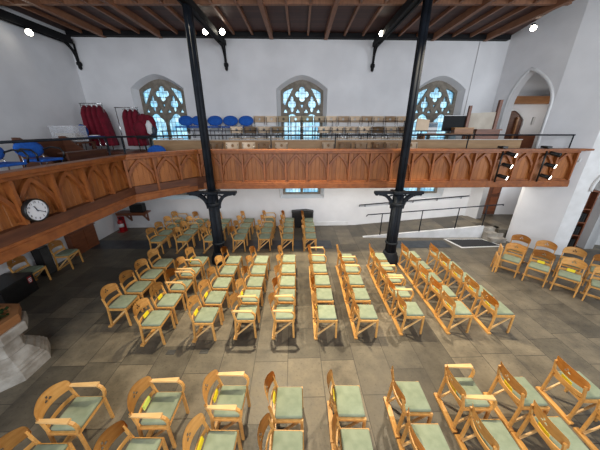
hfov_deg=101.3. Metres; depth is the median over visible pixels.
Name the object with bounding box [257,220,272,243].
chair
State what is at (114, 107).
rail
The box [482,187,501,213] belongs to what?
door
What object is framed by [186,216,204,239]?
chair
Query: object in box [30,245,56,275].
loudspeaker
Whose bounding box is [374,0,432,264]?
column
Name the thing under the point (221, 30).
spotlight
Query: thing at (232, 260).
chair
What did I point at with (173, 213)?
chair
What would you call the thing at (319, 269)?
chair
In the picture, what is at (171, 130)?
guard rail
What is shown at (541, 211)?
wall pier
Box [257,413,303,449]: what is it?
chair
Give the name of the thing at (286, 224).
chair
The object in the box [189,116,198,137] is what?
chair
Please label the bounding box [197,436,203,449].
card
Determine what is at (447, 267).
chair
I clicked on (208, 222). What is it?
chair
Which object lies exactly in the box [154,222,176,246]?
chair
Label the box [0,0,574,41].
ceiling
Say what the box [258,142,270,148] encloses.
chair
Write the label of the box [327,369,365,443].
chair
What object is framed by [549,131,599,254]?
wall
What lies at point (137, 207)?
box
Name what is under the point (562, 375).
card
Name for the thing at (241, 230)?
chair
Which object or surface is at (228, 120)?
chair
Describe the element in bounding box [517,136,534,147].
panel
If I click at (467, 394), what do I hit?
chair
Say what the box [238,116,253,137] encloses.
chair
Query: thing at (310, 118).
chair
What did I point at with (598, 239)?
wall
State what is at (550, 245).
chair
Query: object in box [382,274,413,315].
chair
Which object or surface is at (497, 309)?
chair
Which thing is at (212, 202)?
column
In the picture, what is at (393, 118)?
chair
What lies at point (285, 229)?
chair
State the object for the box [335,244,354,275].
chair
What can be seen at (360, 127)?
chair
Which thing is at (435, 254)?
chair
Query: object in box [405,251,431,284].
chair
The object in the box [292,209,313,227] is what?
storage chest
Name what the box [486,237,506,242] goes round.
step
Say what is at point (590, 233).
wall
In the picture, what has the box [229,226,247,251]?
chair
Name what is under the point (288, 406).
chair
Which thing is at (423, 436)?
chair
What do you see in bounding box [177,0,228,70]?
roof beam
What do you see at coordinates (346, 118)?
chair
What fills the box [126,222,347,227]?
baseboard
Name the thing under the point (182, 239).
chair
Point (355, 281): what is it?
chair
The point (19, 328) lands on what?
bowl
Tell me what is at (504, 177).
spotlight
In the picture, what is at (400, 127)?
chair
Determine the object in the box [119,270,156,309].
chair
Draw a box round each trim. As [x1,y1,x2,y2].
[362,225,483,237]
[498,67,553,147]
[514,96,549,103]
[588,175,599,191]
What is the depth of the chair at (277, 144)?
7.53 m
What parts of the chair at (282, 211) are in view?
seat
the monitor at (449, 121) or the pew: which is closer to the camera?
the pew
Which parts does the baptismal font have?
stem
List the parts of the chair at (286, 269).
backrest, seat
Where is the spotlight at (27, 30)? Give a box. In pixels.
[24,26,33,35]
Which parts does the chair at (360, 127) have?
backrest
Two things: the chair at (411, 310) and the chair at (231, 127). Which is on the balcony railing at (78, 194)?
the chair at (231, 127)
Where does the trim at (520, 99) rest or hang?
attached to the wall at (547, 49)
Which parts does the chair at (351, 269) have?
seat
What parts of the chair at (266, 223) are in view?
seat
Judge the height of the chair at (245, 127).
0.800 m
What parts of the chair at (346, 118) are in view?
backrest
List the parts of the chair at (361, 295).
floor rail, backrest, seat frame, seat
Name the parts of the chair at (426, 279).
floor rail, backrest, leg, seat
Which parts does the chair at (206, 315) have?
backrest, leg, floor rail, seat, seat frame, leg, leg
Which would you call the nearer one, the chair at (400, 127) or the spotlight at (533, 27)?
the spotlight at (533, 27)
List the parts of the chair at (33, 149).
armrest, backrest, seat, armrest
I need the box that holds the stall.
[473,129,502,138]
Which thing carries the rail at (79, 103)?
on the platform
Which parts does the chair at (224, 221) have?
seat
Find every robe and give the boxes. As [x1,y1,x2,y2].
[80,104,93,145]
[86,104,101,145]
[91,104,105,145]
[96,104,119,145]
[122,108,133,145]
[127,108,138,145]
[132,108,149,145]
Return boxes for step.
[481,226,498,237]
[483,231,503,239]
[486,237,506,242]
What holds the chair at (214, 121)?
on the balcony railing at (78, 194)
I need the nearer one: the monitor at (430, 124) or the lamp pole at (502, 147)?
the lamp pole at (502, 147)
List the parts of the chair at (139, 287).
backrest, seat, seat frame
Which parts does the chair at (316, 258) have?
seat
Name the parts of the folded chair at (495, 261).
seat, leg, backrest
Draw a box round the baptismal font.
[0,311,50,391]
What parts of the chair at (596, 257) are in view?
leg, backrest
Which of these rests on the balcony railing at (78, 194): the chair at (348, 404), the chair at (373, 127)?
the chair at (373, 127)
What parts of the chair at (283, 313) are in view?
backrest, leg, floor rail, armrest, armrest, seat, seat frame, leg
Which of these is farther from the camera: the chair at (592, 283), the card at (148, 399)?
the chair at (592, 283)
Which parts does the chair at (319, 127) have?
backrest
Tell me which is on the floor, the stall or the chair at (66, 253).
the chair at (66, 253)
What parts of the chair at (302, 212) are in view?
seat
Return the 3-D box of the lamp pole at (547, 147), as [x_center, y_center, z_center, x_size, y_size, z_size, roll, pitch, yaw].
[6.840,-1.735,6.996,0.140,0.980,0.220,0,21,0]
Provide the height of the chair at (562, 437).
0.813 m
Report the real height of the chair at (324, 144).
0.800 m
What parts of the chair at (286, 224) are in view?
seat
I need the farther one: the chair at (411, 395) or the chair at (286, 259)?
the chair at (286, 259)
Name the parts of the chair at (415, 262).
floor rail, backrest, seat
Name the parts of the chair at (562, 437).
floor rail, leg, post, seat frame, backrest, seat, post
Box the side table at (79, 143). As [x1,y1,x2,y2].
[73,141,96,148]
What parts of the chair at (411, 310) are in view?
leg, floor rail, backrest, leg, seat frame, seat, leg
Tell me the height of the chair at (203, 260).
0.813 m
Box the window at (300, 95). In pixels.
[277,75,327,197]
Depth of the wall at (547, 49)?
7.49 m
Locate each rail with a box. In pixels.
[79,103,117,150]
[114,107,147,149]
[162,130,466,139]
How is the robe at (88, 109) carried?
hanging from the rail at (79, 103)
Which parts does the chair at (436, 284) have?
leg, floor rail, backrest, leg, seat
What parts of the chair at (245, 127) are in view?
backrest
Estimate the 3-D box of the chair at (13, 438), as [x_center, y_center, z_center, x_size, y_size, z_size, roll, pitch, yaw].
[-2.870,2.609,2.639,0.499,0.813,0.520,0,22,-1]
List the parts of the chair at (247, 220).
seat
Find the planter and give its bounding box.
[0,304,21,335]
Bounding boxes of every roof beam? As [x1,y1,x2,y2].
[0,9,81,69]
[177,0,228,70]
[370,0,422,71]
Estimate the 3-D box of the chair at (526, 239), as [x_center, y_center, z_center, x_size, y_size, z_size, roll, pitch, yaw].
[6.527,0.733,7.403,0.499,0.813,0.520,-18,28,-38]
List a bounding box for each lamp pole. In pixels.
[494,146,508,181]
[535,146,552,181]
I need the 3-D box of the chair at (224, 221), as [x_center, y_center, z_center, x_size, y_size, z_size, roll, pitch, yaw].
[-2.964,-0.133,9.599,0.499,0.813,0.520,0,21,0]
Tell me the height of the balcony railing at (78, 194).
1.272 m
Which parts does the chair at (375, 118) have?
backrest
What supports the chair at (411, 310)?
on the floor
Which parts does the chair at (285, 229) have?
seat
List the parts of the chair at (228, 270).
backrest, seat, seat frame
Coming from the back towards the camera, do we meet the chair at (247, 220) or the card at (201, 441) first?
the chair at (247, 220)
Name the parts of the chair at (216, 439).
backrest, post, seat, seat frame, leg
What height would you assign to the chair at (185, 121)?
0.808 m
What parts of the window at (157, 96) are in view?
glass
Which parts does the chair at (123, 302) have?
leg, backrest, floor rail, seat, seat frame, leg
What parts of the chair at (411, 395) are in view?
leg, floor rail, backrest, leg, post, seat frame, seat, leg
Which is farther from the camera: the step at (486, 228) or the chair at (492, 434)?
the step at (486, 228)
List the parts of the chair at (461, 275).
backrest, leg, seat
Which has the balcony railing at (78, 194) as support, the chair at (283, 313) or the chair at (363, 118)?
the chair at (363, 118)
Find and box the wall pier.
[507,0,599,250]
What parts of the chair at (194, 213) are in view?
seat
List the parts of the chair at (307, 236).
seat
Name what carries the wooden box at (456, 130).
on the desk at (421, 137)
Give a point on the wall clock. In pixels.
(35, 210)
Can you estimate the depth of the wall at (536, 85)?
9.07 m
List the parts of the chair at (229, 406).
post, backrest, leg, floor rail, post, armrest, seat, seat frame, armrest, leg, leg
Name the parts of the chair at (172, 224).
backrest, seat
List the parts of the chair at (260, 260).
backrest, seat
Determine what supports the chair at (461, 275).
on the floor
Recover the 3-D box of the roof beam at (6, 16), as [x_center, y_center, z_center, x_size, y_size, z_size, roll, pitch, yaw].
[-7.120,-4.119,4.481,0.200,0.860,7.358,0,21,0]
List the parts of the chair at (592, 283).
leg, floor rail, seat frame, seat, backrest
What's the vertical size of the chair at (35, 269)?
0.813 m
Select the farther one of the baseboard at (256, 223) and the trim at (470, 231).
the baseboard at (256, 223)
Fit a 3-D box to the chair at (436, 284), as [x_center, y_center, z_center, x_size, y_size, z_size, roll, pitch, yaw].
[3.119,1.499,5.457,0.499,0.813,0.520,0,22,-1]
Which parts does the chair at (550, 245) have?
seat frame, backrest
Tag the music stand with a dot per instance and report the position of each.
(422, 124)
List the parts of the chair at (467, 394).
leg, floor rail, backrest, leg, armrest, post, seat frame, seat, armrest, leg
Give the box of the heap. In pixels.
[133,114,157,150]
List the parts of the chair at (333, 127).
backrest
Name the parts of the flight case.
lid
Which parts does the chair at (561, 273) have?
floor rail, seat frame, seat, backrest, leg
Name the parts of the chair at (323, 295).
backrest, seat frame, seat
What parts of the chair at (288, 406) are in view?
backrest, post, floor rail, seat frame, seat, leg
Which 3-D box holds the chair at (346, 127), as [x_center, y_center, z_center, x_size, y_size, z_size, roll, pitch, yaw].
[1.699,-2.822,8.119,0.400,0.800,0.455,-1,22,-2]
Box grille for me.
[39,246,56,273]
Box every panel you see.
[64,223,99,255]
[461,100,503,138]
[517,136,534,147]
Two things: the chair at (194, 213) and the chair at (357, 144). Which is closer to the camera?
the chair at (357, 144)
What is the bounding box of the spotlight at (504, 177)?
[497,174,508,179]
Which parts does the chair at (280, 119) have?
backrest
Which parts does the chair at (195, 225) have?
seat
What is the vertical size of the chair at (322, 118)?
0.800 m
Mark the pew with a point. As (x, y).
(73, 151)
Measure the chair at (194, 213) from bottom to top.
0.813 m
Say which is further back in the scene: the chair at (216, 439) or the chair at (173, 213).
the chair at (173, 213)
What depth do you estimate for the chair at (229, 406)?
3.21 m
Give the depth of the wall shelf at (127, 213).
9.57 m
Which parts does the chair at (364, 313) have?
floor rail, backrest, leg, seat frame, seat, leg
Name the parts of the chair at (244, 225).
seat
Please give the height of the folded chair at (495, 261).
0.761 m
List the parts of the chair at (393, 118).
backrest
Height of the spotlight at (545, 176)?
0.160 m
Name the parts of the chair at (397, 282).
floor rail, backrest, leg, seat, armrest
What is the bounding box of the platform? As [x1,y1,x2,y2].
[106,149,147,155]
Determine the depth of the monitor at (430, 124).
8.04 m
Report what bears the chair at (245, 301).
on the floor
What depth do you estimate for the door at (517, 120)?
9.09 m
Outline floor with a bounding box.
[0,225,599,449]
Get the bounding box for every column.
[182,3,236,265]
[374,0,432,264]
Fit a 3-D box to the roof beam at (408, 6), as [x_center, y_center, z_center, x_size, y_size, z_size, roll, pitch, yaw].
[2.420,-4.171,4.614,0.200,0.860,7.644,0,21,0]
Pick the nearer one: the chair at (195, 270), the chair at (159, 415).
the chair at (159, 415)
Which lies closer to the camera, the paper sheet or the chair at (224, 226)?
the paper sheet
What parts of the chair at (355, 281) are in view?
floor rail, backrest, seat frame, seat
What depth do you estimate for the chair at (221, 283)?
5.71 m
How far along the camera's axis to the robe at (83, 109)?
7.81 m
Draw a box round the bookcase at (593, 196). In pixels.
[571,189,599,246]
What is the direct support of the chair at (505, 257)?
on the floor
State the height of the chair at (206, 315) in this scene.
0.813 m
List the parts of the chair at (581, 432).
floor rail, leg, post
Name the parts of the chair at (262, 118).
backrest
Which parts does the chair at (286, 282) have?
backrest, seat, seat frame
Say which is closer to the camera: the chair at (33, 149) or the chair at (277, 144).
the chair at (33, 149)
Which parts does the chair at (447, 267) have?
backrest, seat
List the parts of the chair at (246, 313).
backrest, leg, floor rail, armrest, seat, seat frame, armrest, leg, leg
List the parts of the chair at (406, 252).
backrest, seat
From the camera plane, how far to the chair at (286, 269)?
6.28 m
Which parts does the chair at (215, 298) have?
backrest, seat, seat frame, leg, leg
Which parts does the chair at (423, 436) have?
floor rail, leg, backrest, seat frame, seat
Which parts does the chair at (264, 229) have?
seat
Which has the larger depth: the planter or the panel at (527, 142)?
the panel at (527, 142)
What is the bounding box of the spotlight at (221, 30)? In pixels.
[218,27,224,34]
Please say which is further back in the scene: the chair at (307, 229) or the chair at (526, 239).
the chair at (307, 229)
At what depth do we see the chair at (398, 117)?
8.79 m
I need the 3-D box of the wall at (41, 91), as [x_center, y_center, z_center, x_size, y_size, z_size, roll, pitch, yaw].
[-7.450,-1.446,3.944,0.300,7.600,10.600,0,21,0]
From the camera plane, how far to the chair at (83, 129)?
7.41 m
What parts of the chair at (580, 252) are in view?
seat frame, backrest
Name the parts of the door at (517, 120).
frame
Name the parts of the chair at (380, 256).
seat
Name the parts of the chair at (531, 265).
floor rail, seat, seat frame, backrest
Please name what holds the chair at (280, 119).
on the balcony railing at (78, 194)
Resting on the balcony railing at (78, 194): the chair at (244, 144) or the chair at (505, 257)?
the chair at (244, 144)
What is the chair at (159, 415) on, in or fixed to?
on the floor
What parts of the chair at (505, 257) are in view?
floor rail, seat, seat frame, backrest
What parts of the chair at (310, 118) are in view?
backrest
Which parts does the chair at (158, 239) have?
backrest, seat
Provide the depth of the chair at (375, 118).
8.77 m
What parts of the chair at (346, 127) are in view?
backrest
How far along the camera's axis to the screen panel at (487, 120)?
7.91 m
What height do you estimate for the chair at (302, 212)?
0.813 m
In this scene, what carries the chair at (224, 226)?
on the floor
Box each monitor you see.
[429,123,437,126]
[441,115,466,129]
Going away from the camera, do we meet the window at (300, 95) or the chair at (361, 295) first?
the chair at (361, 295)
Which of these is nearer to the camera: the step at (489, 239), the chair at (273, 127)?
the chair at (273, 127)
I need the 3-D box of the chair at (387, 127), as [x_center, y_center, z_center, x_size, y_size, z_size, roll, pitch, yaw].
[3.059,-2.837,8.157,0.400,0.800,0.455,-1,22,-2]
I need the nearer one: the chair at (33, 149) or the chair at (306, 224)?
the chair at (33, 149)
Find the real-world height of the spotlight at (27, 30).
0.290 m
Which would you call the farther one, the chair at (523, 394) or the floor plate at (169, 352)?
the floor plate at (169, 352)
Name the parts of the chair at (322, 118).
backrest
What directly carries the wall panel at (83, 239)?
on the floor
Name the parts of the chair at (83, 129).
backrest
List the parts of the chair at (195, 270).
backrest, armrest, seat, seat frame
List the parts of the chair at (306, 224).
seat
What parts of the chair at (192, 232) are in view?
backrest, seat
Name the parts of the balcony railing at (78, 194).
panel, arch moulding, panel, arch moulding, rail, rail, panel, arch moulding, panel, arch moulding, panel, arch moulding, panel, arch moulding, rail, panel, arch moulding, rail, panel, arch moulding, panel, arch moulding, arch moulding, panel, panel, arch moulding, panel, arch moulding, panel, arch moulding, panel, arch moulding, riser panel, arch moulding, panel, panel, arch moulding, arch moulding, panel, rail, rail, arch moulding, panel, panel, arch moulding, panel, arch moulding, panel, arch moulding, panel, arch moulding, panel, arch moulding, panel, arch moulding, panel, arch moulding, panel, arch moulding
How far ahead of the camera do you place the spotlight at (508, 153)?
6.71 m
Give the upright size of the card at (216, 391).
0.072 m
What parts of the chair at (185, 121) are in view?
backrest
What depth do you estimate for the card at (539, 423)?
2.88 m
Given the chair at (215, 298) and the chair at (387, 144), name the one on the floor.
the chair at (215, 298)
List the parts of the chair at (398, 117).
backrest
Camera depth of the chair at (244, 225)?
9.12 m
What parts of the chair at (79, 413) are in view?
post, leg, backrest, armrest, floor rail, post, seat, seat frame, leg, armrest, leg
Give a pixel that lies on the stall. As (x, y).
(477, 131)
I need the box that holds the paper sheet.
[427,127,436,132]
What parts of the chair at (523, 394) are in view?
leg, floor rail, post, backrest, leg, seat frame, post, seat, leg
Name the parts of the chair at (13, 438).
backrest, post, seat, seat frame, leg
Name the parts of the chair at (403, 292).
floor rail, backrest, leg, armrest, seat, armrest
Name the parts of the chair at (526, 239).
backrest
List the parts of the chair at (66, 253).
backrest, seat, seat frame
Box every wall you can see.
[0,6,118,275]
[70,37,509,224]
[465,0,588,238]
[494,72,549,213]
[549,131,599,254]
[576,181,599,248]
[595,235,599,244]
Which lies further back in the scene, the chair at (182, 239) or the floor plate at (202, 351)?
the chair at (182, 239)
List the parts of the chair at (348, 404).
floor rail, backrest, seat frame, seat, leg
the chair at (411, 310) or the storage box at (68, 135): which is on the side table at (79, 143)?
the storage box at (68, 135)
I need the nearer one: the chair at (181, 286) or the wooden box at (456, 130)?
the chair at (181, 286)
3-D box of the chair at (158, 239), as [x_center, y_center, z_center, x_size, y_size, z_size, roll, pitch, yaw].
[-4.659,0.483,8.036,0.499,0.813,0.520,0,22,0]
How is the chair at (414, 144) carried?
on the balcony railing at (78, 194)
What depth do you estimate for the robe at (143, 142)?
8.10 m
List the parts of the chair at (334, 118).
backrest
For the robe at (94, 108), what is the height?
1.260 m
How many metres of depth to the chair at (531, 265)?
6.43 m
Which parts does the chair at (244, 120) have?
backrest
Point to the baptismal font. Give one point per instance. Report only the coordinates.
(21, 355)
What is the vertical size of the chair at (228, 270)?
0.813 m
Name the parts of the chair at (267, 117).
backrest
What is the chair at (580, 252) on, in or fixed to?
on the floor
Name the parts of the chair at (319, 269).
seat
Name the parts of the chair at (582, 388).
leg, floor rail, post, backrest, seat frame, leg, seat, post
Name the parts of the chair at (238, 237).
seat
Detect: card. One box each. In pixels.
[142,396,150,410]
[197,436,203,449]
[213,389,218,402]
[504,379,512,391]
[538,422,549,437]
[561,374,571,385]
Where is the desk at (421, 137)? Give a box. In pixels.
[417,133,472,138]
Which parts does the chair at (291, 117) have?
backrest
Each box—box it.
[55,133,81,140]
[129,203,146,211]
[451,128,473,133]
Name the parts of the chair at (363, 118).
backrest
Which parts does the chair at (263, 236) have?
seat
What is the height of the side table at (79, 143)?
0.885 m
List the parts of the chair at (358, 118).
backrest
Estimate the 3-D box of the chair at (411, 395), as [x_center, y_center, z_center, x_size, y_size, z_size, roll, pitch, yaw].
[1.450,2.337,3.329,0.499,0.813,0.520,0,22,1]
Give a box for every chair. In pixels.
[0,147,29,169]
[0,426,75,449]
[7,256,51,280]
[13,142,64,164]
[34,380,114,449]
[48,240,83,270]
[78,124,107,149]
[93,420,168,449]
[100,283,143,326]
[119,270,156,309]
[127,376,189,447]
[133,298,175,346]
[134,259,164,293]
[146,227,170,254]
[147,249,176,280]
[148,145,165,151]
[149,282,186,323]
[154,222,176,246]
[163,216,183,237]
[164,268,196,301]
[171,211,189,230]
[172,227,194,253]
[175,116,193,139]
[175,256,203,291]
[179,221,200,245]
[182,413,242,449]
[185,247,210,278]
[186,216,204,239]
[187,295,222,342]
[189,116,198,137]
[192,211,209,233]
[198,279,229,320]
[200,227,212,253]
[202,369,250,439]
[206,266,234,303]
[207,116,222,138]
[207,221,225,243]
[210,142,223,148]
[214,255,239,289]
[220,212,231,232]
[221,116,237,138]
[221,246,242,277]
[222,224,228,236]
[225,142,238,148]
[228,126,242,138]
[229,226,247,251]
[229,293,259,339]
[233,220,250,244]
[235,278,262,317]
[236,215,252,236]
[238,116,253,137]
[240,211,255,232]
[241,266,265,298]
[242,142,254,148]
[243,126,255,138]
[245,255,267,286]
[249,246,269,271]
[254,116,264,133]
[255,225,271,250]
[257,126,269,138]
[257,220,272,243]
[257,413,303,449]
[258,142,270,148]
[260,215,274,237]
[262,210,275,227]
[264,371,303,445]
[266,116,276,137]
[268,292,294,339]
[272,126,283,138]
[272,277,295,312]
[274,265,295,297]
[275,142,287,148]
[276,254,295,283]
[277,245,295,264]
[278,116,288,138]
[278,225,293,251]
[279,219,293,241]
[280,215,293,227]
[281,210,294,227]
[290,116,300,138]
[301,210,312,232]
[301,220,314,242]
[301,225,316,250]
[302,116,312,138]
[302,215,314,228]
[307,244,326,275]
[308,254,327,288]
[309,264,330,299]
[310,277,333,318]
[311,292,337,339]
[314,116,324,138]
[318,126,330,138]
[322,142,334,148]
[326,116,337,137]
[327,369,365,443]
[331,126,344,138]
[331,411,372,449]
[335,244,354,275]
[337,116,349,137]
[339,142,351,148]
[339,254,360,287]
[342,264,363,301]
[345,126,358,138]
[345,276,370,318]
[349,116,361,137]
[350,292,378,338]
[355,142,367,148]
[359,126,372,138]
[360,116,373,138]
[366,243,387,273]
[370,252,393,285]
[372,126,386,138]
[372,142,384,148]
[373,116,385,137]
[376,262,403,298]
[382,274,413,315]
[383,365,432,437]
[384,116,398,138]
[385,126,400,138]
[385,142,397,148]
[391,289,424,335]
[395,116,405,137]
[396,407,449,449]
[397,243,420,272]
[399,126,414,138]
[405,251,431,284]
[410,142,417,148]
[413,262,442,298]
[423,275,456,314]
[426,242,450,272]
[433,364,496,432]
[434,288,472,334]
[435,251,462,284]
[446,262,475,298]
[454,405,519,449]
[457,274,493,314]
[473,288,514,333]
[483,361,549,431]
[490,244,502,271]
[496,243,525,277]
[505,234,530,265]
[510,399,588,449]
[522,250,555,286]
[526,240,557,274]
[535,356,599,424]
[549,257,587,297]
[552,247,586,276]
[573,399,599,449]
[580,266,599,300]
[581,254,599,285]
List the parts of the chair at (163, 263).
backrest, seat, seat frame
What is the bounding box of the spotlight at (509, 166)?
[500,162,512,168]
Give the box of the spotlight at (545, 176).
[539,173,551,179]
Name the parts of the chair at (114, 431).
backrest, post, seat, seat frame, leg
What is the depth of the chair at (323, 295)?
5.29 m
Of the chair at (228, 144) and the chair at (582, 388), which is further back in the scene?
the chair at (228, 144)
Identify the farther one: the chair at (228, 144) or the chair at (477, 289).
the chair at (228, 144)
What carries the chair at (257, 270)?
on the floor
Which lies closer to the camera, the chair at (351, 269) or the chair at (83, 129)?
the chair at (351, 269)
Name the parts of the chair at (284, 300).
backrest, seat frame, seat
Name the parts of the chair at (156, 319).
post, backrest, leg, floor rail, seat, seat frame, leg, leg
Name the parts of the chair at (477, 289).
leg, backrest, leg, seat frame, seat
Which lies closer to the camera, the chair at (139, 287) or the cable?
the chair at (139, 287)
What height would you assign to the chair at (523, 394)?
0.813 m
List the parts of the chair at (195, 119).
backrest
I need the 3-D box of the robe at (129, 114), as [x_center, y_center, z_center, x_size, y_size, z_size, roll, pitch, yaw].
[-5.482,-3.240,8.157,0.239,1.160,0.462,0,21,0]
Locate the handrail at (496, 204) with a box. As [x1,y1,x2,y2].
[366,204,503,234]
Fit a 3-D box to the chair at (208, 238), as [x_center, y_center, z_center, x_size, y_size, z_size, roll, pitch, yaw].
[-2.960,0.460,8.094,0.499,0.813,0.520,1,22,2]
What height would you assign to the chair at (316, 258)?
0.813 m
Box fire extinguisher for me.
[117,216,127,232]
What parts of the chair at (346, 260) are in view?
seat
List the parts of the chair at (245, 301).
backrest, seat, seat frame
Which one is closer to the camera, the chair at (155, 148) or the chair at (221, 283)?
the chair at (221, 283)
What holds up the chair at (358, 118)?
on the balcony railing at (78, 194)
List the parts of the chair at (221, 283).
backrest, seat frame, seat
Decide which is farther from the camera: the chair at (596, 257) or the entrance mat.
the entrance mat
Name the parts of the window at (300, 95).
glass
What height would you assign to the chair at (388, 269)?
0.813 m
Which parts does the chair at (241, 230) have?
seat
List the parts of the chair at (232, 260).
backrest, seat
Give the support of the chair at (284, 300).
on the floor
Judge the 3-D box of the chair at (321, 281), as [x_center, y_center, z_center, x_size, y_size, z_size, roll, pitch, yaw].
[0.467,1.344,5.849,0.499,0.813,0.520,0,22,0]
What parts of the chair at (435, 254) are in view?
backrest, seat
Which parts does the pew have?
panel, panel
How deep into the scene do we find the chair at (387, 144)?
7.63 m
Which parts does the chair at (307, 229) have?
seat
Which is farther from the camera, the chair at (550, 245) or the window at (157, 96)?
the window at (157, 96)
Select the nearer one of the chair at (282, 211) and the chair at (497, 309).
the chair at (497, 309)
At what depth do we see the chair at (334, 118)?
8.72 m
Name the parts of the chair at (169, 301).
backrest, seat frame, seat, leg, leg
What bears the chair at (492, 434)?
on the floor
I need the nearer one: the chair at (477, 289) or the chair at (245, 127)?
the chair at (477, 289)
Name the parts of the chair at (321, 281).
backrest, seat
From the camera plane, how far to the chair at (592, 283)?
5.80 m
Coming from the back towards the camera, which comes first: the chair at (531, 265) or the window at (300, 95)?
the window at (300, 95)
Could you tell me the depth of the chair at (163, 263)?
6.55 m
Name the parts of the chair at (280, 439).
backrest, post, seat frame, seat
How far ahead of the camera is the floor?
4.64 m
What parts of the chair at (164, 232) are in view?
backrest, seat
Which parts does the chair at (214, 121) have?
backrest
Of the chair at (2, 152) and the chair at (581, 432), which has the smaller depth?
the chair at (581, 432)
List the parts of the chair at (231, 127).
backrest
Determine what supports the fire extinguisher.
on the floor
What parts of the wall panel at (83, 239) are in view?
door, door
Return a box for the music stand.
[415,118,429,138]
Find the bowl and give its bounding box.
[0,311,27,347]
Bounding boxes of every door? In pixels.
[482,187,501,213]
[504,108,526,138]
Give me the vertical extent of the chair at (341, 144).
0.800 m
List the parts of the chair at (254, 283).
backrest, seat, seat frame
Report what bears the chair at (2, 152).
on the balcony railing at (78, 194)
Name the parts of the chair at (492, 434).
floor rail, leg, post, backrest, seat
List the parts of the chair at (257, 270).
backrest, seat, seat frame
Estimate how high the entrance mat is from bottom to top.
0.013 m
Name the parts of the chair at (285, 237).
seat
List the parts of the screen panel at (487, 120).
post, post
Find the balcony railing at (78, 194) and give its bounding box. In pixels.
[0,139,594,264]
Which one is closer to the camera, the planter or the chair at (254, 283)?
the planter
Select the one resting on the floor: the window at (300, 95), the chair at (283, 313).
the chair at (283, 313)
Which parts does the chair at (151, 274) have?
backrest, seat, seat frame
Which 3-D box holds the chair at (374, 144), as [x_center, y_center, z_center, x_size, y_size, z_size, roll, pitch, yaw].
[2.419,-2.113,7.540,0.400,0.800,0.455,-1,22,-2]
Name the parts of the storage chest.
lid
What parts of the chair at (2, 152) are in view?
backrest, seat, armrest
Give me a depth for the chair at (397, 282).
5.82 m
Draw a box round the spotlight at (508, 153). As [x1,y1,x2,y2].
[503,151,517,157]
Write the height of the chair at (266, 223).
0.813 m
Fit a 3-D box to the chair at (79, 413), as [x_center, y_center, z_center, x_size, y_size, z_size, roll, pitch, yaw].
[-2.861,2.415,3.132,0.517,0.813,0.520,0,22,-1]
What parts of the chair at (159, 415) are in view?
post, backrest, leg, armrest, floor rail, post, seat, seat frame, armrest, leg, leg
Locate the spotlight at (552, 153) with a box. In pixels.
[549,151,561,157]
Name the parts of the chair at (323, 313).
backrest, floor rail, leg, seat frame, seat, leg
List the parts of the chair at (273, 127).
backrest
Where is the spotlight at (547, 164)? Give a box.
[544,162,556,168]
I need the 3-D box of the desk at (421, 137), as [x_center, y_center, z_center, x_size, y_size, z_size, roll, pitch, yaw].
[4.750,-2.668,8.213,1.600,0.725,0.500,0,21,0]
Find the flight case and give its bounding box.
[0,272,38,303]
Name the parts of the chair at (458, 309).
leg, floor rail, backrest, leg, seat frame, seat, leg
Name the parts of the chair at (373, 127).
backrest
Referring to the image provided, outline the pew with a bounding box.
[11,136,107,167]
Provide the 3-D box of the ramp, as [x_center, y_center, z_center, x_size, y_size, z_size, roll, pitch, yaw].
[5.950,0.030,9.706,7.200,0.430,1.700,0,21,0]
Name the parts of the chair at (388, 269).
floor rail, backrest, seat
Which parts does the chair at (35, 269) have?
backrest, seat, leg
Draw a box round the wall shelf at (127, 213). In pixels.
[115,210,150,220]
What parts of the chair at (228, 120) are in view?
backrest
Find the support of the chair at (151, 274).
on the floor
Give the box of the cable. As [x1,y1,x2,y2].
[464,41,480,112]
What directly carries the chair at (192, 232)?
on the floor
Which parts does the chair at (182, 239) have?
backrest, seat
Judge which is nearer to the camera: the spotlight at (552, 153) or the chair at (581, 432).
the chair at (581, 432)
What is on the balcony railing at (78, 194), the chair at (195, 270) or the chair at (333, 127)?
the chair at (333, 127)
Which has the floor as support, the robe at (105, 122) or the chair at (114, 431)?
the chair at (114, 431)
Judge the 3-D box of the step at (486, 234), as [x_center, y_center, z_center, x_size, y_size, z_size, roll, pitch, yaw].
[7.050,0.397,8.991,0.560,0.270,0.199,0,21,0]
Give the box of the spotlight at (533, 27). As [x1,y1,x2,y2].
[529,23,536,31]
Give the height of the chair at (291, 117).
0.800 m
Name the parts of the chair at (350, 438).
backrest, leg, seat frame, seat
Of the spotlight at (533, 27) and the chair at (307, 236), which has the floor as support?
the chair at (307, 236)
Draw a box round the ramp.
[356,214,512,237]
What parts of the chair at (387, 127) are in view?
backrest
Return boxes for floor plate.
[165,350,175,354]
[199,349,208,353]
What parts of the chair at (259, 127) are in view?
backrest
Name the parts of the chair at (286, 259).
seat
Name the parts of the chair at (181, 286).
backrest, armrest, seat frame, seat, armrest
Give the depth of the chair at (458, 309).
4.86 m
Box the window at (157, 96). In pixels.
[131,74,199,198]
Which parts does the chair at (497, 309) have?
leg, floor rail, backrest, leg, seat frame, seat, leg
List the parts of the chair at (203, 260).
backrest, seat, seat frame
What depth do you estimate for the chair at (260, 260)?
6.71 m
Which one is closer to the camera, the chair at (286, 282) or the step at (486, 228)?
the chair at (286, 282)
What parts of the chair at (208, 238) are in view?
backrest, seat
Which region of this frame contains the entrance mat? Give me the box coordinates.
[444,239,503,247]
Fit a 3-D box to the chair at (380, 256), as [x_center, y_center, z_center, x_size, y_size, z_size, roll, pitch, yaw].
[2.154,0.922,6.922,0.499,0.813,0.520,1,22,1]
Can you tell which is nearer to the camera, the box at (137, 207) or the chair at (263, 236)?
the chair at (263, 236)
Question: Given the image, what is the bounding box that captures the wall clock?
[21,198,49,221]
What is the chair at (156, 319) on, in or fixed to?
on the floor
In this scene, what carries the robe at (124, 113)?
hanging from the rail at (114, 107)

